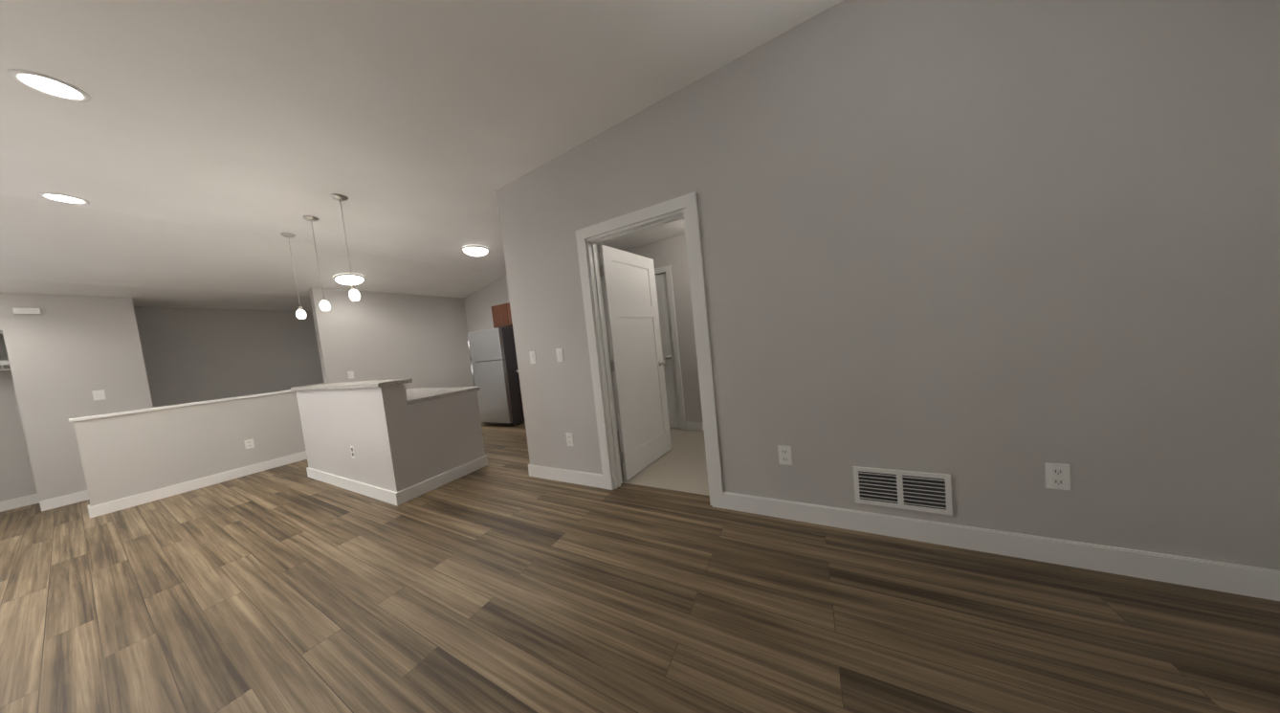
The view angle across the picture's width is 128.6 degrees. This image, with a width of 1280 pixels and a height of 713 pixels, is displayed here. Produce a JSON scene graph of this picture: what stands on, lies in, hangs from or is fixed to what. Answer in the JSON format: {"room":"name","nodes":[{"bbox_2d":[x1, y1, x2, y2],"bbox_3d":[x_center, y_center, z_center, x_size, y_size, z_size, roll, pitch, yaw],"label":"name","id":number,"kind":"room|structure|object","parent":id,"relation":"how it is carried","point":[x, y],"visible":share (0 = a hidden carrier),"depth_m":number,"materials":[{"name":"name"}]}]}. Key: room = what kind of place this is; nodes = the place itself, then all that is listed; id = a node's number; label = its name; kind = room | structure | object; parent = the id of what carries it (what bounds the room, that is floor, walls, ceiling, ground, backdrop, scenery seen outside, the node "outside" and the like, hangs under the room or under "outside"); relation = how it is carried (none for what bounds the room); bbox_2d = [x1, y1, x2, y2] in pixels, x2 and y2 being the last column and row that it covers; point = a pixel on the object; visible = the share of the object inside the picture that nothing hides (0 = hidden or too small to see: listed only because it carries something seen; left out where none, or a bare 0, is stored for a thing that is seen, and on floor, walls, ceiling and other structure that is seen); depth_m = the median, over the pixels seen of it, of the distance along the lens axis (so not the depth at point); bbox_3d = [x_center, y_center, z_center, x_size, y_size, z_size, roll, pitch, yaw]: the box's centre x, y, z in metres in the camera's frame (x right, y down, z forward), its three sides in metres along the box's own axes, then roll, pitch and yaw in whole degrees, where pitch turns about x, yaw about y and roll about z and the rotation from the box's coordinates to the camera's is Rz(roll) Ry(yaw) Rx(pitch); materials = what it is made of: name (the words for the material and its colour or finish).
{"room":"empty living room","nodes":[
{"label":"empty living room","id":0,"kind":"room"},
{"bbox_2d":[0,331,37,501],"bbox_3d":[-7.434,0.331,3.179,0.680,2.950,1.320,-4,4,28],"label":"wall","id":1,"kind":"structure","parent":0,"point":[16,477],"depth_m":3.62,"materials":[{"name":"beige paint"}]},
{"bbox_2d":[0,360,10,371],"bbox_3d":[-7.498,0.152,3.193,0.333,0.112,1.076,-4,4,28],"label":"shelf","id":2,"kind":"object","parent":1,"relation":"attached to","point":[3,363],"visible":0.27,"depth_m":3.48,"materials":[{"name":"white metal"}]},
{"bbox_2d":[0,493,38,511],"bbox_3d":[-7.476,1.752,3.355,0.016,0.116,1.080,-4,4,28],"label":"baseboard","id":3,"kind":"structure","parent":1,"relation":"attached to","point":[25,500],"depth_m":3.63,"materials":[{"name":"white wood"}]},
{"bbox_2d":[0,292,153,501],"bbox_3d":[-7.223,0.335,2.724,0.120,2.950,3.025,-4,4,28],"label":"wall","id":4,"kind":"structure","parent":0,"point":[67,354],"depth_m":3.58,"materials":[{"name":"beige paint"}]},
{"bbox_2d":[12,307,41,314],"bbox_3d":[-6.823,-0.505,3.424,0.032,0.070,0.140,-4,4,28],"label":"door chime","id":5,"kind":"object","parent":4,"relation":"attached to","point":[31,311],"visible":1,"depth_m":3.42,"materials":[{"name":"white plastic"}]},
{"bbox_2d":[34,489,88,510],"bbox_3d":[-6.500,1.630,3.751,0.016,0.116,0.745,-4,4,28],"label":"baseboard","id":6,"kind":"structure","parent":4,"relation":"attached to","point":[50,503],"depth_m":3.53,"materials":[{"name":"white wood"}]},
{"bbox_2d":[91,389,106,399],"bbox_3d":[-6.590,0.470,3.748,0.011,0.118,0.072,-4,4,28],"label":"light switch","id":7,"kind":"object","parent":4,"relation":"attached to","point":[99,394],"visible":1,"depth_m":3.75,"materials":[{"name":"white plastic"}]},
{"bbox_2d":[133,309,153,405],"bbox_3d":[-6.904,0.221,4.193,0.690,2.950,0.120,-4,4,28],"label":"wall","id":8,"kind":"structure","parent":0,"point":[136,311],"depth_m":4.46,"materials":[{"name":"beige paint"}]},
{"bbox_2d":[133,306,324,407],"bbox_3d":[-6.382,0.064,6.070,0.120,2.950,3.940,-4,4,28],"label":"wall","id":9,"kind":"structure","parent":0,"point":[190,355],"depth_m":5.08,"materials":[{"name":"beige paint"}]},
{"bbox_2d":[68,286,473,506],"bbox_3d":[-4.727,-0.045,4.952,0.160,2.950,4.350,-4,4,28],"label":"wall","id":10,"kind":"structure","parent":0,"point":[128,453],"depth_m":4.20,"materials":[{"name":"beige paint"}]},
{"bbox_2d":[87,450,307,518],"bbox_3d":[-4.549,1.364,4.947,0.016,0.116,4.226,-4,4,28],"label":"baseboard","id":11,"kind":"structure","parent":10,"relation":"attached to","point":[111,506],"depth_m":3.58,"materials":[{"name":"white wood"}]},
{"bbox_2d":[243,438,254,448],"bbox_3d":[-5.077,1.136,4.000,0.008,0.118,0.072,-4,4,28],"label":"outlet","id":12,"kind":"object","parent":10,"relation":"attached to","point":[249,444],"visible":1,"depth_m":4.00,"materials":[{"name":"white plastic"}]},
{"bbox_2d":[347,371,353,378],"bbox_3d":[-4.636,0.294,4.936,0.011,0.118,0.072,-4,4,28],"label":"light switch","id":13,"kind":"object","parent":10,"relation":"attached to","point":[350,374],"visible":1,"depth_m":4.93,"materials":[{"name":"white plastic"}]},
{"bbox_2d":[0,0,842,310],"bbox_3d":[-2.699,-1.351,2.295,10.340,0.560,7.035,-4,4,28],"label":"ceiling","id":14,"kind":"structure","parent":0,"point":[201,153],"depth_m":1.93,"materials":[{"name":"white paint"}]},
{"bbox_2d":[6,68,90,102],"bbox_3d":[-2.872,-1.314,1.501,0.190,0.010,0.190,-4,4,28],"label":"recessed light","id":15,"kind":"object","parent":14,"relation":"in","point":[49,85],"visible":1,"depth_m":1.49,"materials":[{"name":"white plastic"}]},
{"bbox_2d":[37,192,89,204],"bbox_3d":[-4.397,-1.204,2.352,0.190,0.010,0.190,-4,4,28],"label":"recessed light","id":16,"kind":"object","parent":14,"relation":"in","point":[63,198],"visible":0.98,"depth_m":2.35,"materials":[{"name":"white plastic"}]},
{"bbox_2d":[280,232,306,318],"bbox_3d":[-3.773,-0.869,3.365,0.110,0.914,0.110,-4,4,28],"label":"pendant light","id":17,"kind":"object","parent":14,"relation":"hanging from","point":[300,313],"visible":1,"depth_m":3.36,"materials":[{"name":"white glass"}]},
{"bbox_2d":[303,215,330,310],"bbox_3d":[-3.192,-0.911,3.054,0.110,0.914,0.110,-4,4,28],"label":"pendant light","id":18,"kind":"object","parent":14,"relation":"hanging from","point":[324,304],"visible":1,"depth_m":3.05,"materials":[{"name":"white glass"}]},
{"bbox_2d":[331,193,360,300],"bbox_3d":[-2.603,-0.955,2.739,0.110,0.914,0.110,-4,4,28],"label":"pendant light","id":19,"kind":"object","parent":14,"relation":"hanging from","point":[354,294],"visible":1,"depth_m":2.73,"materials":[{"name":"white glass"}]},
{"bbox_2d":[333,273,364,285],"bbox_3d":[-4.358,-1.147,4.620,0.342,0.124,0.344,-4,4,28],"label":"light","id":20,"kind":"object","parent":14,"relation":"attached to","point":[344,278],"visible":0.96,"depth_m":4.54,"materials":[{"name":"white glass"}]},
{"bbox_2d":[462,244,488,256],"bbox_3d":[-2.332,-1.484,4.378,0.344,0.090,0.344,-4,4,28],"label":"light","id":21,"kind":"object","parent":14,"relation":"attached to","point":[474,250],"visible":1,"depth_m":4.28,"materials":[{"name":"white glass"}]},
{"bbox_2d":[463,274,509,362],"bbox_3d":[-1.884,-0.385,5.818,4.110,2.950,0.120,-4,4,28],"label":"wall","id":22,"kind":"structure","parent":0,"point":[479,303],"depth_m":6.39,"materials":[{"name":"beige paint"}]},
{"bbox_2d":[491,304,512,328],"bbox_3d":[-2.530,-0.774,5.856,0.420,0.410,0.330,-4,4,28],"label":"upper cabinet","id":23,"kind":"object","parent":22,"relation":"attached to","point":[501,315],"depth_m":5.72,"materials":[{"name":"brown wood"}]},
{"bbox_2d":[503,302,512,325],"bbox_3d":[-2.160,-0.801,5.658,0.420,0.410,0.330,-4,4,28],"label":"upper cabinet","id":24,"kind":"object","parent":22,"relation":"attached to","point":[509,316],"depth_m":5.60,"materials":[{"name":"brown wood"}]},
{"bbox_2d":[597,251,618,431],"bbox_3d":[-0.633,-0.409,3.923,0.120,2.950,2.050,-4,4,28],"label":"wall","id":25,"kind":"structure","parent":0,"point":[608,343],"depth_m":4.15,"materials":[{"name":"beige paint"}]},
{"bbox_2d":[0,421,1279,712],"bbox_3d":[-2.434,1.394,2.415,10.340,0.100,6.965,-4,4,28],"label":"floor","id":26,"kind":"structure","parent":0,"point":[503,581],"depth_m":1.40,"materials":[{"name":"wood"}]},
{"bbox_2d":[290,377,488,506],"bbox_3d":[-2.879,0.785,3.523,2.130,1.080,0.910,-4,4,28],"label":"bar","id":27,"kind":"object","parent":26,"relation":"on","point":[395,442],"visible":1,"depth_m":3.00,"materials":[{"name":"beige paint"}]},
{"bbox_2d":[467,327,524,425],"bbox_3d":[-2.375,0.341,5.534,0.810,1.640,0.896,-4,4,28],"label":"fridge","id":28,"kind":"object","parent":26,"relation":"on","point":[493,356],"visible":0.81,"depth_m":5.15,"materials":[{"name":"grey metal"}]},
{"bbox_2d":[517,373,524,416],"bbox_3d":[-1.686,0.659,5.403,0.466,0.880,0.620,-4,4,28],"label":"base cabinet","id":29,"kind":"object","parent":26,"relation":"on","point":[520,391],"depth_m":5.23,"materials":[{"name":"brown wood"}]},
{"bbox_2d":[617,427,709,495],"bbox_3d":[1.415,0.961,3.060,4.120,0.104,2.170,-4,4,28],"label":"floor","id":30,"kind":"structure","parent":0,"point":[681,465],"depth_m":2.84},
{"bbox_2d":[623,234,703,427],"bbox_3d":[0.801,-0.308,3.785,2.520,2.470,0.120,-4,4,28],"label":"wall","id":31,"kind":"structure","parent":0,"point":[672,252],"depth_m":3.83,"materials":[{"name":"beige paint"}]},
{"bbox_2d":[654,272,681,428],"bbox_3d":[0.109,-0.036,4.143,0.758,2.008,0.179,-4,4,28],"label":"bathroom door","id":32,"kind":"structure","parent":31,"relation":"in","point":[667,347],"depth_m":3.99,"materials":[{"name":"white paint"}]},
{"bbox_2d":[685,420,703,430],"bbox_3d":[1.246,0.842,3.599,1.470,0.116,0.016,-4,4,28],"label":"baseboard","id":33,"kind":"structure","parent":31,"relation":"attached to","point":[691,425],"depth_m":3.89,"materials":[{"name":"white wood"}]},
{"bbox_2d":[495,0,1279,570],"bbox_3d":[0.623,-0.434,2.026,4.120,2.950,0.120,-4,4,28],"label":"wall","id":34,"kind":"structure","parent":0,"point":[991,256],"depth_m":1.45,"materials":[{"name":"beige paint"}]},
{"bbox_2d":[529,351,536,363],"bbox_3d":[-0.994,0.009,2.852,0.072,0.118,0.011,-4,4,28],"label":"light switch","id":35,"kind":"object","parent":34,"relation":"attached to","point":[533,359],"visible":1,"depth_m":2.85,"materials":[{"name":"white plastic"}]},
{"bbox_2d":[555,348,564,361],"bbox_3d":[-0.704,-0.013,2.697,0.072,0.118,0.011,-4,4,28],"label":"light switch","id":36,"kind":"object","parent":34,"relation":"attached to","point":[560,354],"visible":1,"depth_m":2.69,"materials":[{"name":"white plastic"}]},
{"bbox_2d":[528,463,604,488],"bbox_3d":[-0.697,1.085,2.810,0.896,0.116,0.016,-4,4,28],"label":"baseboard","id":37,"kind":"structure","parent":34,"relation":"attached to","point":[586,478],"depth_m":2.78,"materials":[{"name":"white wood"}]},
{"bbox_2d":[565,432,573,445],"bbox_3d":[-0.626,0.737,2.739,0.072,0.118,0.008,-4,4,28],"label":"electrical outlet","id":38,"kind":"object","parent":34,"relation":"attached to","point":[569,438],"visible":1,"depth_m":2.74,"materials":[{"name":"white plastic"}]},
{"bbox_2d":[598,244,671,480],"bbox_3d":[0.020,0.032,2.937,0.210,2.023,0.804,-4,4,28],"label":"open bedroom door","id":39,"kind":"structure","parent":34,"relation":"in","point":[637,363],"depth_m":2.87,"materials":[{"name":"white paint"}]},
{"bbox_2d":[575,191,724,508],"bbox_3d":[0.066,0.012,2.368,1.000,2.140,0.156,-4,4,28],"label":"door frame","id":40,"kind":"structure","parent":34,"relation":"attached to","point":[589,238],"depth_m":2.17,"materials":[{"name":"white wood"}]},
{"bbox_2d":[777,444,792,464],"bbox_3d":[0.904,0.615,1.919,0.072,0.118,0.008,-4,4,28],"label":"electrical outlet","id":41,"kind":"object","parent":34,"relation":"attached to","point":[784,454],"visible":1,"depth_m":1.92,"materials":[{"name":"white plastic"}]},
{"bbox_2d":[853,465,952,515],"bbox_3d":[1.405,0.718,1.663,0.410,0.210,0.013,-4,4,28],"label":"air vent","id":42,"kind":"object","parent":34,"relation":"in","point":[921,491],"visible":1,"depth_m":1.65,"materials":[{"name":"white metal"}]},
{"bbox_2d":[722,491,1279,600],"bbox_3d":[1.549,0.920,1.607,2.210,0.116,0.016,-4,4,28],"label":"baseboard","id":43,"kind":"structure","parent":34,"relation":"attached to","point":[1215,576],"depth_m":1.43,"materials":[{"name":"white"}]},
{"bbox_2d":[1044,462,1070,489],"bbox_3d":[1.889,0.543,1.391,0.072,0.118,0.008,-4,4,28],"label":"electrical outlet","id":44,"kind":"object","parent":34,"relation":"attached to","point":[1057,475],"visible":1,"depth_m":1.39,"materials":[{"name":"white plastic"}]}
]}

